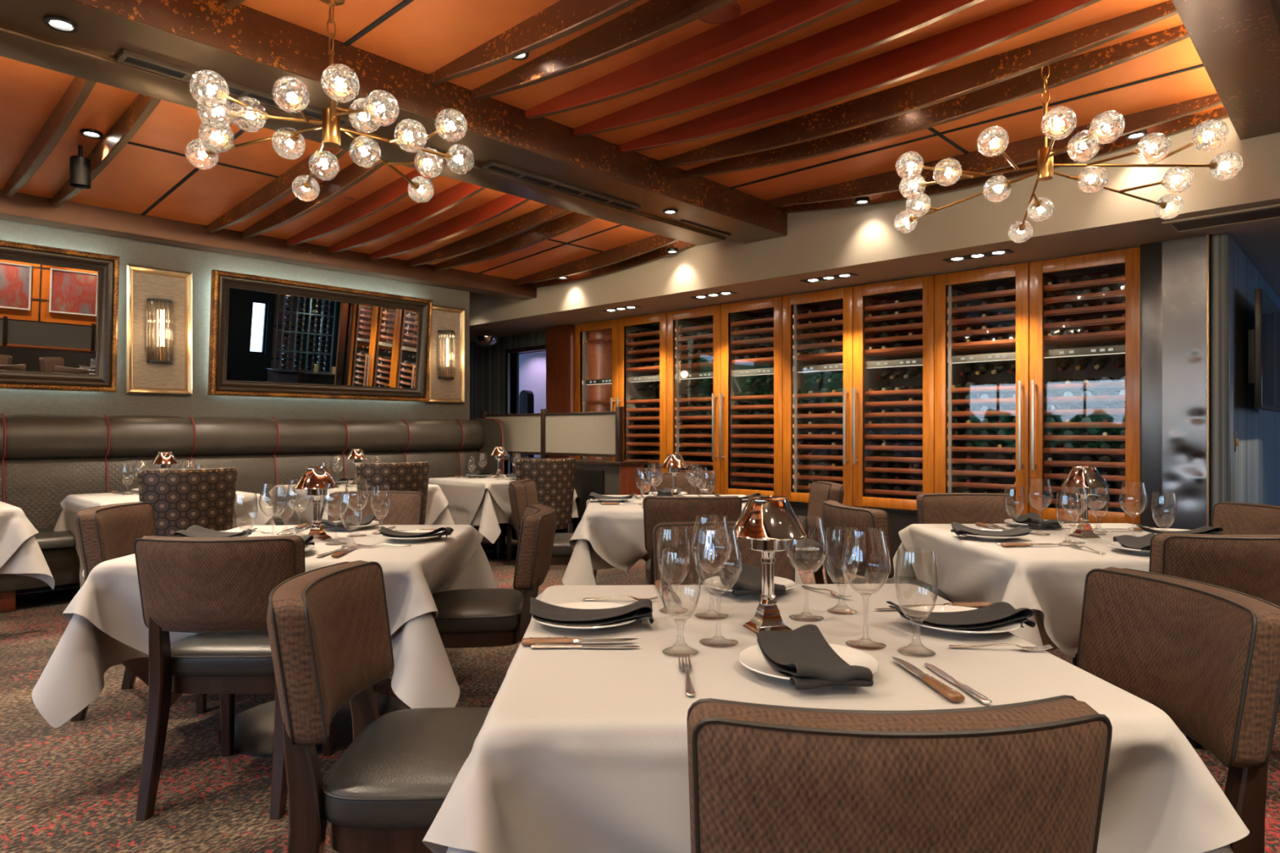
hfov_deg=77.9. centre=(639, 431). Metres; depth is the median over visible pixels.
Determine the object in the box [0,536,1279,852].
floor
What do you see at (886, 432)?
wine bottle
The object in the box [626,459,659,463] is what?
shelf
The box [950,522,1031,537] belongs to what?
napkin
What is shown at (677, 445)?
shelf
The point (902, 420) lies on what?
wine bottle
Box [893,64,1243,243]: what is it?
chandelier
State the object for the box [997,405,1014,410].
wine bottle
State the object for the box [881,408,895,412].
wine bottle
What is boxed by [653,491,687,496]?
plate
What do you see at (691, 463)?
shelf
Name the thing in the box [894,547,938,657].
water goblet
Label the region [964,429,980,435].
wine bottle
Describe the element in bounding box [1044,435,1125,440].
shelf
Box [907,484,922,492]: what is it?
wine bottle
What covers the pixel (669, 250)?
recessed light
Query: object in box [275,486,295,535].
water goblet
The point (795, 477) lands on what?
shelf
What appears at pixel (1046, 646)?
fork
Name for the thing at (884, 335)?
wine bottle
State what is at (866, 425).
shelf
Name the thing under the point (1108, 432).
wine bottle
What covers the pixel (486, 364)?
wall
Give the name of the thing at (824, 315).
shelf
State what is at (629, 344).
shelf
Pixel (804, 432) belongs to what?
wine bottle
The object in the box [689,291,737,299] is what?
recessed light
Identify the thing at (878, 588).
bowl
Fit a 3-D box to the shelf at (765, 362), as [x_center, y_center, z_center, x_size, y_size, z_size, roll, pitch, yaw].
[1.364,-0.730,8.311,0.660,0.042,0.535,0,0,43]
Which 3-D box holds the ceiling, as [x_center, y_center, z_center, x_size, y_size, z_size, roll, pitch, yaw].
[-2.298,-1.875,3.324,6.900,0.350,10.100,0,0,43]
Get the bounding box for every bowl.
[275,486,295,519]
[286,479,311,511]
[322,483,349,517]
[339,493,362,529]
[344,480,368,511]
[370,485,390,517]
[657,527,690,585]
[659,547,701,620]
[690,515,732,573]
[694,526,742,593]
[785,515,827,574]
[824,526,859,585]
[840,527,890,595]
[894,547,938,621]
[1026,478,1053,510]
[1055,492,1079,528]
[1059,481,1088,515]
[1088,485,1109,515]
[1118,481,1147,515]
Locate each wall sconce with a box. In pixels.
[125,264,192,395]
[425,305,465,403]
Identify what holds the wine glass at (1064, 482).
on the cloth at (1049, 580)
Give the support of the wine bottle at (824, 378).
in the wine cabinet at (860, 366)
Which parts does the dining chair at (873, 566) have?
leg, backrest, leg, seat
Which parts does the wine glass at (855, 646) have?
stem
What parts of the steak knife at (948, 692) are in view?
blade, handle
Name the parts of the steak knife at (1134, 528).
blade, handle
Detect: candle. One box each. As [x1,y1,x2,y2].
[158,464,171,469]
[306,488,327,496]
[351,459,362,463]
[494,456,502,459]
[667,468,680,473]
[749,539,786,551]
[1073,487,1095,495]
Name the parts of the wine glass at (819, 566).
stem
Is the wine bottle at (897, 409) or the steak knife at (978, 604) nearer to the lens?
the steak knife at (978, 604)
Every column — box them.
[1140,241,1162,528]
[1162,234,1206,529]
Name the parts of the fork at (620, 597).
handle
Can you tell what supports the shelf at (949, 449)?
attached to the wine cabinet at (1037, 356)
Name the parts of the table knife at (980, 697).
blade, handle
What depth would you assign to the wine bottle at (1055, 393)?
6.27 m
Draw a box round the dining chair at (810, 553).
[795,480,844,584]
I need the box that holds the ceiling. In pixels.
[0,0,1223,279]
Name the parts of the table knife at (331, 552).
handle, blade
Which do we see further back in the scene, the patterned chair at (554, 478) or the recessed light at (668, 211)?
the patterned chair at (554, 478)
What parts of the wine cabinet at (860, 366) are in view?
door, control panel, handle, handle, control panel, door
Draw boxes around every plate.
[222,530,252,537]
[304,544,315,551]
[322,520,379,529]
[336,480,353,484]
[382,529,442,542]
[465,474,491,477]
[531,601,638,631]
[595,497,632,502]
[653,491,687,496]
[704,575,795,595]
[738,496,748,502]
[738,643,879,679]
[900,605,1021,635]
[963,528,1024,541]
[1004,519,1064,528]
[1107,542,1150,555]
[1142,528,1211,534]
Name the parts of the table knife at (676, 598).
handle, blade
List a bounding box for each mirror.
[0,240,119,392]
[207,269,432,401]
[473,329,497,346]
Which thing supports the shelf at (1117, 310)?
attached to the wine cabinet at (1037, 356)
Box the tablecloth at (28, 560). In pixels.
[0,535,54,589]
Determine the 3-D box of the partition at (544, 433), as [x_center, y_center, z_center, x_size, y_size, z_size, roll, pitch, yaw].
[-0.873,0.485,8.104,2.248,1.430,0.360,0,0,43]
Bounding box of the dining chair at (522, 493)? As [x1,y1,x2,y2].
[508,479,573,593]
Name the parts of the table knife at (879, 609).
blade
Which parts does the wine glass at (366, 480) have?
stem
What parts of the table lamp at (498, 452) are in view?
lamp shade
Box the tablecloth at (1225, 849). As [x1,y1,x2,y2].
[446,844,1232,852]
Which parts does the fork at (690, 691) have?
handle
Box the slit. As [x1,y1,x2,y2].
[680,219,731,235]
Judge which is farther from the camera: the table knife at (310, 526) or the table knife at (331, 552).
the table knife at (310, 526)
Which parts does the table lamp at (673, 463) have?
lamp shade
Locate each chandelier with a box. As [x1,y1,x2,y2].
[185,0,474,203]
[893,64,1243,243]
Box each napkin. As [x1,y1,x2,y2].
[173,524,257,537]
[302,535,314,545]
[320,513,376,528]
[333,475,353,481]
[377,526,453,537]
[465,470,491,475]
[505,473,515,477]
[529,597,653,625]
[588,492,634,500]
[657,487,681,495]
[712,493,760,498]
[717,564,786,596]
[756,624,873,689]
[885,601,1035,629]
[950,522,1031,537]
[1010,512,1062,527]
[1112,533,1155,550]
[1134,523,1224,534]
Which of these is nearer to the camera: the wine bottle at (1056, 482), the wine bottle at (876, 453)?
the wine bottle at (1056, 482)
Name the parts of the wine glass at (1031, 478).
stem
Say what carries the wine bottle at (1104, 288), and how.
on the wine cabinet at (1037, 356)
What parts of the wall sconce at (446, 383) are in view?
crystal rod, crystal rod, crystal rod, silk panel, crystal rod, crystal rod, crystal rod, crystal rod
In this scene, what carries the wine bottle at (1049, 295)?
on the wine cabinet at (1037, 356)
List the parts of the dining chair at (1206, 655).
backrest, leg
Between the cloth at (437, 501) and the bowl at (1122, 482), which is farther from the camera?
the cloth at (437, 501)
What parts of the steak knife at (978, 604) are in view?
blade, handle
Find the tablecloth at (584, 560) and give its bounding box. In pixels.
[562,538,802,585]
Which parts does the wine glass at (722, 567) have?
stem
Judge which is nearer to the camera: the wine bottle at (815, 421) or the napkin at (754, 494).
the napkin at (754, 494)
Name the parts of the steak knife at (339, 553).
handle, blade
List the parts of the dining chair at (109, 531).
leg, backrest, leg, leg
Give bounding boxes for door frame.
[505,344,546,474]
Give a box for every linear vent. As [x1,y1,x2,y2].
[116,48,350,127]
[481,160,640,211]
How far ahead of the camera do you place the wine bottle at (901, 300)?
7.13 m
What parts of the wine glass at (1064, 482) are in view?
stem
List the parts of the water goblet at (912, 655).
stem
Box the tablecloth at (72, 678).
[31,543,498,728]
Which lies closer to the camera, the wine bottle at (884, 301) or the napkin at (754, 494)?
the napkin at (754, 494)
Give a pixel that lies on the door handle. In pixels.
(1236, 440)
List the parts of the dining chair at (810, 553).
seat, leg, backrest, leg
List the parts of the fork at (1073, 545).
handle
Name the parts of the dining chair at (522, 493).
leg, backrest, seat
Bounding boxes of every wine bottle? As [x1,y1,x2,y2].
[797,310,812,317]
[797,320,808,327]
[797,330,808,334]
[797,341,808,344]
[797,351,808,358]
[797,389,811,393]
[797,399,812,407]
[797,409,813,413]
[797,419,812,424]
[797,430,813,434]
[797,440,814,444]
[797,449,815,454]
[797,459,809,465]
[797,469,814,475]
[797,480,812,485]
[804,372,823,382]
[807,328,822,337]
[807,339,820,343]
[807,460,822,465]
[807,470,822,475]
[808,309,819,313]
[808,320,820,323]
[808,350,819,357]
[808,389,820,396]
[808,399,824,403]
[808,409,828,413]
[808,419,828,424]
[808,429,825,434]
[808,440,828,444]
[808,449,826,455]
[816,371,835,382]
[818,306,833,314]
[818,348,831,353]
[818,388,834,392]
[818,460,835,466]
[819,318,832,324]
[819,328,831,332]
[819,339,831,346]
[819,399,831,403]
[819,429,836,434]
[819,449,837,455]
[819,471,835,476]
[827,371,843,382]
[831,317,843,320]
[831,326,843,334]
[831,337,843,345]
[831,348,843,355]
[831,388,843,392]
[831,398,843,403]
[831,408,843,413]
[831,419,843,423]
[831,429,843,434]
[831,440,843,444]
[831,450,843,455]
[831,460,843,466]
[831,471,843,476]
[867,323,884,331]
[867,396,887,401]
[867,429,881,435]
[867,440,884,445]
[867,472,883,478]
[868,302,884,309]
[868,313,880,319]
[868,334,880,342]
[868,345,884,352]
[868,386,884,391]
[868,408,885,413]
[868,418,885,423]
[868,450,884,456]
[868,461,887,467]
[868,483,887,489]
[876,368,895,379]
[880,299,894,304]
[880,311,894,315]
[880,321,894,326]
[880,333,898,341]
[880,429,900,435]
[880,451,895,457]
[880,462,896,467]
[880,472,898,479]
[880,484,896,490]
[881,344,893,348]
[881,386,898,394]
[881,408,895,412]
[881,418,899,423]
[881,440,899,445]
[889,367,908,378]
[893,342,909,347]
[893,407,913,412]
[893,451,913,457]
[893,462,912,468]
[893,484,909,491]
[894,299,912,306]
[894,310,907,317]
[894,321,910,328]
[894,332,908,339]
[894,385,911,390]
[894,396,912,404]
[894,418,909,423]
[894,440,912,445]
[894,473,912,479]
[903,366,922,377]
[906,474,922,480]
[907,307,922,312]
[907,319,921,327]
[907,417,922,423]
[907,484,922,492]
[908,331,921,338]
[908,385,922,389]
[908,395,922,400]
[908,429,922,435]
[908,440,922,446]
[908,462,922,469]
[917,370,922,377]
[951,291,964,300]
[951,302,964,311]
[951,315,966,319]
[951,326,967,335]
[951,338,966,346]
[951,382,965,387]
[951,405,966,415]
[951,417,966,422]
[951,429,965,435]
[951,440,967,446]
[951,463,968,470]
[951,475,968,482]
[951,487,969,493]
[960,363,978,375]
[964,382,982,387]
[964,394,980,399]
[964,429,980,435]
[964,440,980,447]
[964,464,981,471]
[966,302,982,310]
[966,314,981,322]
[966,326,982,333]
[966,337,982,342]
[966,405,981,411]
[966,417,982,422]
[966,452,985,458]
[966,475,984,483]
[966,488,985,493]
[975,362,993,374]
[980,287,995,297]
[980,393,997,399]
[980,405,997,410]
[980,417,998,422]
[980,429,996,435]
[980,441,998,447]
[980,465,999,471]
[980,476,999,484]
[982,301,998,307]
[982,312,997,319]
[982,324,997,333]
[982,337,997,344]
[982,382,998,386]
[982,488,999,493]
[991,361,1009,373]
[995,285,1010,291]
[995,297,1011,306]
[995,429,1014,435]
[995,453,1013,459]
[996,488,1014,495]
[997,311,1015,319]
[997,323,1012,327]
[997,335,1014,343]
[997,381,1014,386]
[997,393,1013,398]
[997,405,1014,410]
[997,417,1013,422]
[997,441,1014,447]
[997,465,1015,471]
[1007,363,1015,373]
[1045,292,1060,302]
[1045,305,1061,311]
[1045,404,1063,409]
[1045,416,1063,422]
[1045,441,1063,448]
[1045,479,1063,486]
[1045,491,1063,499]
[1047,281,1063,288]
[1047,319,1062,323]
[1047,331,1062,339]
[1047,379,1065,388]
[1047,391,1063,396]
[1047,429,1064,435]
[1047,453,1066,461]
[1047,466,1065,473]
[1057,357,1074,371]
[1062,290,1078,300]
[1062,302,1079,312]
[1062,328,1079,338]
[1062,391,1080,396]
[1062,429,1080,435]
[1062,441,1080,448]
[1062,467,1072,474]
[1062,493,1080,500]
[1065,279,1078,287]
[1065,317,1079,321]
[1065,378,1083,387]
[1065,404,1083,413]
[1065,416,1081,422]
[1075,356,1092,369]
[1081,275,1095,284]
[1081,288,1095,297]
[1081,390,1098,395]
[1081,416,1098,422]
[1081,454,1098,462]
[1084,302,1097,311]
[1084,328,1099,333]
[1084,377,1100,382]
[1084,429,1101,435]
[1084,441,1100,448]
[1088,494,1098,501]
[1093,355,1111,368]
[1099,286,1116,295]
[1099,376,1116,382]
[1099,455,1117,462]
[1099,494,1117,502]
[1100,272,1115,283]
[1100,325,1115,336]
[1100,442,1117,448]
[1102,301,1115,309]
[1102,314,1117,322]
[1102,390,1119,399]
[1102,403,1119,408]
[1102,416,1119,422]
[1102,429,1119,435]
[1102,467,1119,475]
[1105,481,1117,488]
[1113,354,1125,368]
[1119,284,1125,294]
[1119,324,1125,330]
[1119,375,1125,381]
[1119,388,1125,395]
[1119,429,1125,435]
[1119,442,1125,448]
[1119,469,1125,475]
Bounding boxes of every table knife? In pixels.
[294,524,312,532]
[315,547,345,557]
[530,643,639,648]
[665,584,681,603]
[874,604,942,610]
[924,662,992,705]
[988,523,1008,529]
[1111,530,1143,532]
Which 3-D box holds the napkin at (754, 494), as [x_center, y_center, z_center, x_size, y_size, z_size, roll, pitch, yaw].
[0.623,0.415,5.092,0.296,0.046,0.149,0,0,-7]
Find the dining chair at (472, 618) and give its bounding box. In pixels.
[431,504,556,648]
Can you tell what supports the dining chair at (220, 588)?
on the floor
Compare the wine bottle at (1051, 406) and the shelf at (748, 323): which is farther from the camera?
the shelf at (748, 323)
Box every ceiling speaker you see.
[343,196,355,199]
[698,1,741,23]
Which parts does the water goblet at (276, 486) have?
stem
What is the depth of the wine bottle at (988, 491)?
6.64 m
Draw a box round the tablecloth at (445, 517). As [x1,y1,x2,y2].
[267,497,454,524]
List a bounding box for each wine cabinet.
[574,311,666,494]
[666,295,782,496]
[782,275,934,557]
[934,246,1140,524]
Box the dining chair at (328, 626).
[266,560,490,852]
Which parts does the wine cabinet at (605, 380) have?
door, control panel, handle, handle, door, control panel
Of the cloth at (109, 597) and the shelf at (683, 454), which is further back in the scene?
the shelf at (683, 454)
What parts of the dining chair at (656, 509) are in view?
seat, leg, backrest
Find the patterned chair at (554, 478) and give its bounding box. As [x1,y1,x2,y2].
[506,457,576,561]
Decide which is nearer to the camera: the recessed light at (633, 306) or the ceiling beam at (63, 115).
the ceiling beam at (63, 115)
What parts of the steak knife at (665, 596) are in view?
handle, blade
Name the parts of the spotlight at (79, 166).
stem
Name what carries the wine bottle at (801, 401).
on the wine cabinet at (860, 366)
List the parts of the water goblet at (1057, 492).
stem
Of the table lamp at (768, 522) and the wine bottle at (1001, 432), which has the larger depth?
the wine bottle at (1001, 432)
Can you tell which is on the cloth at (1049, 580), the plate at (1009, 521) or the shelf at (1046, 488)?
the plate at (1009, 521)
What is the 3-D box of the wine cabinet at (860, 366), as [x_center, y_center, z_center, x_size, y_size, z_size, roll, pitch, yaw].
[2.169,-0.072,7.503,1.520,2.545,0.772,0,0,43]
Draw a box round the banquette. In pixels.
[0,413,507,613]
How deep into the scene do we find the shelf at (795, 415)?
7.66 m
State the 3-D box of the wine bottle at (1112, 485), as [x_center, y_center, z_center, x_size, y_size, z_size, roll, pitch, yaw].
[3.611,0.420,6.077,0.075,0.075,0.300,0,0,43]
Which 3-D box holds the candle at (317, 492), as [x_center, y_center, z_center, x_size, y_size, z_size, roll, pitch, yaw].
[-1.335,0.233,3.270,0.082,0.068,0.082,0,0,43]
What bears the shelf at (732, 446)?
attached to the wine cabinet at (727, 375)
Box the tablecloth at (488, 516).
[470,488,577,543]
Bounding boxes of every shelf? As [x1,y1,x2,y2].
[582,337,612,343]
[582,400,609,404]
[626,330,659,339]
[626,339,659,348]
[626,347,659,356]
[626,356,659,364]
[626,365,659,373]
[626,399,659,404]
[626,407,659,413]
[626,416,659,421]
[626,425,659,429]
[626,434,659,437]
[626,442,659,446]
[626,450,659,455]
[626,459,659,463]
[644,468,659,472]
[675,324,713,334]
[675,333,713,343]
[675,342,713,352]
[675,351,713,360]
[675,361,713,370]
[675,396,711,403]
[675,406,711,412]
[675,415,711,420]
[675,425,711,429]
[675,434,711,438]
[675,443,711,447]
[675,452,711,456]
[680,470,713,475]
[684,461,713,466]
[730,317,773,328]
[730,327,773,337]
[730,337,773,347]
[730,346,773,356]
[730,356,773,367]
[730,394,773,401]
[730,404,773,410]
[730,414,773,419]
[730,424,773,428]
[730,434,773,438]
[730,444,773,448]
[730,453,773,457]
[730,462,773,468]
[730,471,773,478]
[730,481,773,488]
[792,309,843,321]
[792,320,843,331]
[792,330,843,342]
[792,341,843,352]
[792,351,843,363]
[792,391,843,399]
[792,402,843,409]
[792,413,843,418]
[792,423,843,428]
[792,434,843,439]
[792,444,843,449]
[792,454,843,460]
[792,464,843,471]
[792,475,843,481]
[792,484,810,489]
[864,299,922,314]
[864,311,922,324]
[864,322,922,335]
[864,333,922,346]
[864,345,922,358]
[864,389,922,397]
[864,400,922,408]
[864,412,922,417]
[864,423,922,428]
[864,434,922,439]
[864,445,922,451]
[864,456,922,462]
[864,466,922,473]
[864,478,922,484]
[864,488,922,496]
[946,288,1015,306]
[946,301,1015,317]
[946,313,1015,330]
[946,325,1015,340]
[946,338,1015,353]
[946,385,1015,395]
[946,397,1015,406]
[946,410,1015,417]
[946,422,1015,428]
[946,435,1015,439]
[946,446,1015,452]
[946,457,1015,465]
[946,470,1015,477]
[946,481,1015,489]
[1044,275,1125,296]
[1044,289,1125,309]
[1044,302,1125,321]
[1044,316,1125,333]
[1044,329,1125,346]
[1044,381,1125,392]
[1044,395,1125,404]
[1044,408,1125,416]
[1044,422,1125,427]
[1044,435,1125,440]
[1044,448,1125,454]
[1044,460,1125,467]
[1044,473,1125,481]
[1044,485,1125,494]
[1044,498,1125,508]
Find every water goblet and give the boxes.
[233,493,257,536]
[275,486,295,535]
[339,493,362,547]
[370,485,390,534]
[657,527,690,613]
[659,547,701,657]
[824,526,859,614]
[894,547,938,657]
[1004,484,1024,528]
[1055,492,1079,546]
[1088,485,1109,533]
[1151,491,1176,531]
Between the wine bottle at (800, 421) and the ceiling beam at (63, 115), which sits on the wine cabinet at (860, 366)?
the wine bottle at (800, 421)
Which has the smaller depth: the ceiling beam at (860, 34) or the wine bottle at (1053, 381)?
the ceiling beam at (860, 34)
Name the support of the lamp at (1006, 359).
attached to the wine cabinet at (1037, 356)
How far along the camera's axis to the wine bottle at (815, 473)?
7.72 m
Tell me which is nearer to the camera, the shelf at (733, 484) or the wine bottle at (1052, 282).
the wine bottle at (1052, 282)
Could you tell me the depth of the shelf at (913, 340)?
7.19 m
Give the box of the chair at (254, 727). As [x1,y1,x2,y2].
[217,692,407,757]
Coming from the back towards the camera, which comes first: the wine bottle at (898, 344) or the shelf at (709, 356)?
the shelf at (709, 356)
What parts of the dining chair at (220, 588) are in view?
leg, backrest, seat, leg, leg, leg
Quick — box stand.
[519,390,533,457]
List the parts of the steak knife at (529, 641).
handle, blade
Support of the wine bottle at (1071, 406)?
on the wine cabinet at (1037, 356)
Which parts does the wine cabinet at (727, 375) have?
door, control panel, handle, handle, door, control panel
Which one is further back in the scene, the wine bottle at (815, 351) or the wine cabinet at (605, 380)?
the wine cabinet at (605, 380)
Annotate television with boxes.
[1248,288,1279,412]
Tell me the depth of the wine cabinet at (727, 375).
8.33 m
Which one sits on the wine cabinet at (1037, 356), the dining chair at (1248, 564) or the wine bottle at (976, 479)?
the wine bottle at (976, 479)
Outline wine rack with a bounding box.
[630,314,773,484]
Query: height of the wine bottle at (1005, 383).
0.075 m
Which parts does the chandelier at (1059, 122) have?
globe, globe, globe, globe, arm, globe, arm, arm, arm, arm, globe, globe, arm, globe, arm, arm, globe, rod, chain, arm, arm, globe, arm, arm, globe, globe, globe, arm, arm, arm, arm, globe, globe, arm, globe, globe, globe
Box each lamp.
[151,452,178,469]
[293,466,339,542]
[346,448,367,485]
[489,446,507,478]
[660,453,687,496]
[728,495,807,637]
[872,364,921,368]
[955,359,1015,363]
[1044,352,1125,358]
[1061,466,1108,539]
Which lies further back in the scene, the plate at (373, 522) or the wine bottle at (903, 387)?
the wine bottle at (903, 387)
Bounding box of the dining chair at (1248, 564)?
[1149,533,1279,750]
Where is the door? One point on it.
(560, 340)
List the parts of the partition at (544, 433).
post, rail, frosted panel, post, rail, frosted panel, cupboard door, post, panel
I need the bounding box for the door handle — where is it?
[1234,431,1238,451]
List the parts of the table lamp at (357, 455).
lamp shade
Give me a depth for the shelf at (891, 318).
7.14 m
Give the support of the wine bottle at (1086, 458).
on the wine cabinet at (1037, 356)
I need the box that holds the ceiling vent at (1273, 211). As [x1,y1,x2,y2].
[1161,204,1279,234]
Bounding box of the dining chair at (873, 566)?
[822,500,952,603]
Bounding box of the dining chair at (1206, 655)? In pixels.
[1075,567,1279,852]
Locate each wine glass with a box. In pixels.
[258,483,286,521]
[286,479,311,537]
[322,483,349,545]
[344,480,368,537]
[647,465,663,486]
[690,515,732,619]
[694,526,742,648]
[785,515,827,622]
[840,527,890,650]
[1026,478,1053,535]
[1059,481,1088,543]
[1089,480,1109,535]
[1118,481,1147,535]
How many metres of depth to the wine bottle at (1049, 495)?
6.24 m
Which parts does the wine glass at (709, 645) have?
stem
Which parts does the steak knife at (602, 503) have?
handle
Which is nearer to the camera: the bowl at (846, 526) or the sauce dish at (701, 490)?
the bowl at (846, 526)
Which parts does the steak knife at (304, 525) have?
handle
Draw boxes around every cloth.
[0,501,38,568]
[60,490,274,588]
[62,524,482,707]
[268,481,448,525]
[422,583,1249,852]
[428,474,577,537]
[568,494,747,580]
[898,523,1149,657]
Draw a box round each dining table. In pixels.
[484,523,517,561]
[1072,653,1188,738]
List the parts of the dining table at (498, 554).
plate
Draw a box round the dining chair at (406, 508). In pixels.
[328,490,424,524]
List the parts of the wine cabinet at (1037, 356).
control panel, door, handle, handle, door, control panel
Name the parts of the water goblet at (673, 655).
stem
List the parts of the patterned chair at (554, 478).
leg, seat, backrest, nailhead trim, leg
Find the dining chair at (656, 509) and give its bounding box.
[643,495,742,585]
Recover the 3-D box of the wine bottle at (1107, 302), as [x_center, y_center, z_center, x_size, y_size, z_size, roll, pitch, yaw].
[3.600,-0.960,6.065,0.075,0.075,0.300,0,0,43]
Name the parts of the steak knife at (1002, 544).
handle, blade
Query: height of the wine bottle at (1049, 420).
0.075 m
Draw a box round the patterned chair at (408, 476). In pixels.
[355,461,430,524]
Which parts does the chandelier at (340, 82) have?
globe, globe, globe, globe, globe, arm, arm, arm, globe, globe, arm, arm, globe, arm, globe, rod, chain, arm, globe, arm, arm, globe, globe, arm, globe, arm, arm, globe, globe, globe, arm, globe, globe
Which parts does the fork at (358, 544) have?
handle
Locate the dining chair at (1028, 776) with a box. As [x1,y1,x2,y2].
[686,695,1112,852]
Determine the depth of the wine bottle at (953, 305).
6.75 m
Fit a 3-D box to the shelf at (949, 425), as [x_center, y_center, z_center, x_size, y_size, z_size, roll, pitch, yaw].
[3.026,-0.050,6.750,0.660,0.042,0.535,0,0,43]
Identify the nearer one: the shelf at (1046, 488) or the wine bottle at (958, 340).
the shelf at (1046, 488)
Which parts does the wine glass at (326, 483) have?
stem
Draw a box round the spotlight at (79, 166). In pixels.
[69,145,90,188]
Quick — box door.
[546,324,574,457]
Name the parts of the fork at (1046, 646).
handle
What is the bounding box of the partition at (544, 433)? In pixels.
[480,406,647,559]
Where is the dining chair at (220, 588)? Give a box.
[133,535,333,821]
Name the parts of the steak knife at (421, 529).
handle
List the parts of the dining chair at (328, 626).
leg, backrest, leg, seat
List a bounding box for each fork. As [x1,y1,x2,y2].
[253,531,277,533]
[357,543,411,546]
[582,595,657,600]
[678,657,695,696]
[800,585,852,597]
[948,643,1053,650]
[1068,543,1106,554]
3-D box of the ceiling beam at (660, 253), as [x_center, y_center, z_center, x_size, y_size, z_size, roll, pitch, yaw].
[-0.197,-1.788,8.190,2.900,0.285,0.046,0,0,43]
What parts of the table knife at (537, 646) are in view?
handle, blade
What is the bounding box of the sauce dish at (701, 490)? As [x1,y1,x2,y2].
[699,488,708,492]
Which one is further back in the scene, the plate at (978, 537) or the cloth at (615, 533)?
the cloth at (615, 533)
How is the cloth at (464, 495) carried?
on the tablecloth at (488, 516)
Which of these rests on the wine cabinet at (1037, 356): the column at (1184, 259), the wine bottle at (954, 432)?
the wine bottle at (954, 432)
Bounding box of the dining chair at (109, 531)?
[70,501,206,721]
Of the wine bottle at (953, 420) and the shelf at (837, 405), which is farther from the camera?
the shelf at (837, 405)
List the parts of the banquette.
seat, panel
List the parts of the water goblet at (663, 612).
stem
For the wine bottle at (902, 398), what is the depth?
7.14 m
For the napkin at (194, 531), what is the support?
on the plate at (223, 531)
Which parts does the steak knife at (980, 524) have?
handle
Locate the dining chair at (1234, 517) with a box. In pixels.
[1211,501,1279,534]
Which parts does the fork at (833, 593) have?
handle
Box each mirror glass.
[0,259,97,373]
[226,288,418,388]
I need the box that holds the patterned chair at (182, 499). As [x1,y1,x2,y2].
[137,466,237,536]
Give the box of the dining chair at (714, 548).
[652,520,795,585]
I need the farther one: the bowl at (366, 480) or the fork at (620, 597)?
the bowl at (366, 480)
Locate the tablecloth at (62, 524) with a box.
[53,509,275,577]
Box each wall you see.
[0,218,469,594]
[469,116,1279,341]
[469,331,546,473]
[519,351,546,457]
[1210,233,1279,526]
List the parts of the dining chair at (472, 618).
seat, leg, backrest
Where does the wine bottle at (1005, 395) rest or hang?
on the wine cabinet at (1037, 356)
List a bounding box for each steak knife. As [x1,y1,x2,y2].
[282,523,308,531]
[331,546,356,557]
[395,528,444,531]
[521,636,639,645]
[600,502,622,505]
[654,580,669,600]
[891,656,964,702]
[900,601,992,608]
[974,522,1005,529]
[1000,542,1061,546]
[1102,527,1156,530]
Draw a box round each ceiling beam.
[0,0,786,245]
[0,189,536,300]
[1,75,97,198]
[52,93,161,207]
[206,145,348,232]
[221,0,245,9]
[241,160,388,239]
[286,168,439,246]
[328,181,485,253]
[369,193,529,260]
[408,204,570,266]
[428,0,639,84]
[433,212,596,271]
[471,0,737,100]
[515,234,679,284]
[525,0,864,119]
[533,240,697,288]
[573,0,984,137]
[618,0,1101,153]
[659,0,1177,168]
[685,24,1189,177]
[766,93,1222,206]
[783,106,1228,213]
[1171,0,1279,139]
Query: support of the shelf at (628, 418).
attached to the wine cabinet at (605, 380)
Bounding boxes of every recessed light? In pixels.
[43,15,79,32]
[79,128,103,138]
[511,52,528,60]
[558,275,568,279]
[600,305,641,311]
[662,208,678,214]
[666,247,678,253]
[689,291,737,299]
[800,272,857,283]
[853,195,870,204]
[942,248,1014,262]
[1124,128,1147,140]
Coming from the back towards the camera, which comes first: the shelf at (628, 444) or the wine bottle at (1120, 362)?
the shelf at (628, 444)
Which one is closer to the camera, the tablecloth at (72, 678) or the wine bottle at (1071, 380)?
the tablecloth at (72, 678)
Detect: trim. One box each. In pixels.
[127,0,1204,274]
[1206,234,1210,526]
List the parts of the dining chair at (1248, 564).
leg, backrest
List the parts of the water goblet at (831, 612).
stem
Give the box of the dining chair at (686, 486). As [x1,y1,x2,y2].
[649,472,714,494]
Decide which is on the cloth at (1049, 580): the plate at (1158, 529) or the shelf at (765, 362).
the plate at (1158, 529)
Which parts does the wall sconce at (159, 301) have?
crystal rod, crystal rod, crystal rod, crystal rod, tube bulb, crystal rod, crystal rod, crystal rod, crystal rod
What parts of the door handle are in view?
plate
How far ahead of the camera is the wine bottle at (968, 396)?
6.67 m
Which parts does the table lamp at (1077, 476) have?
lamp shade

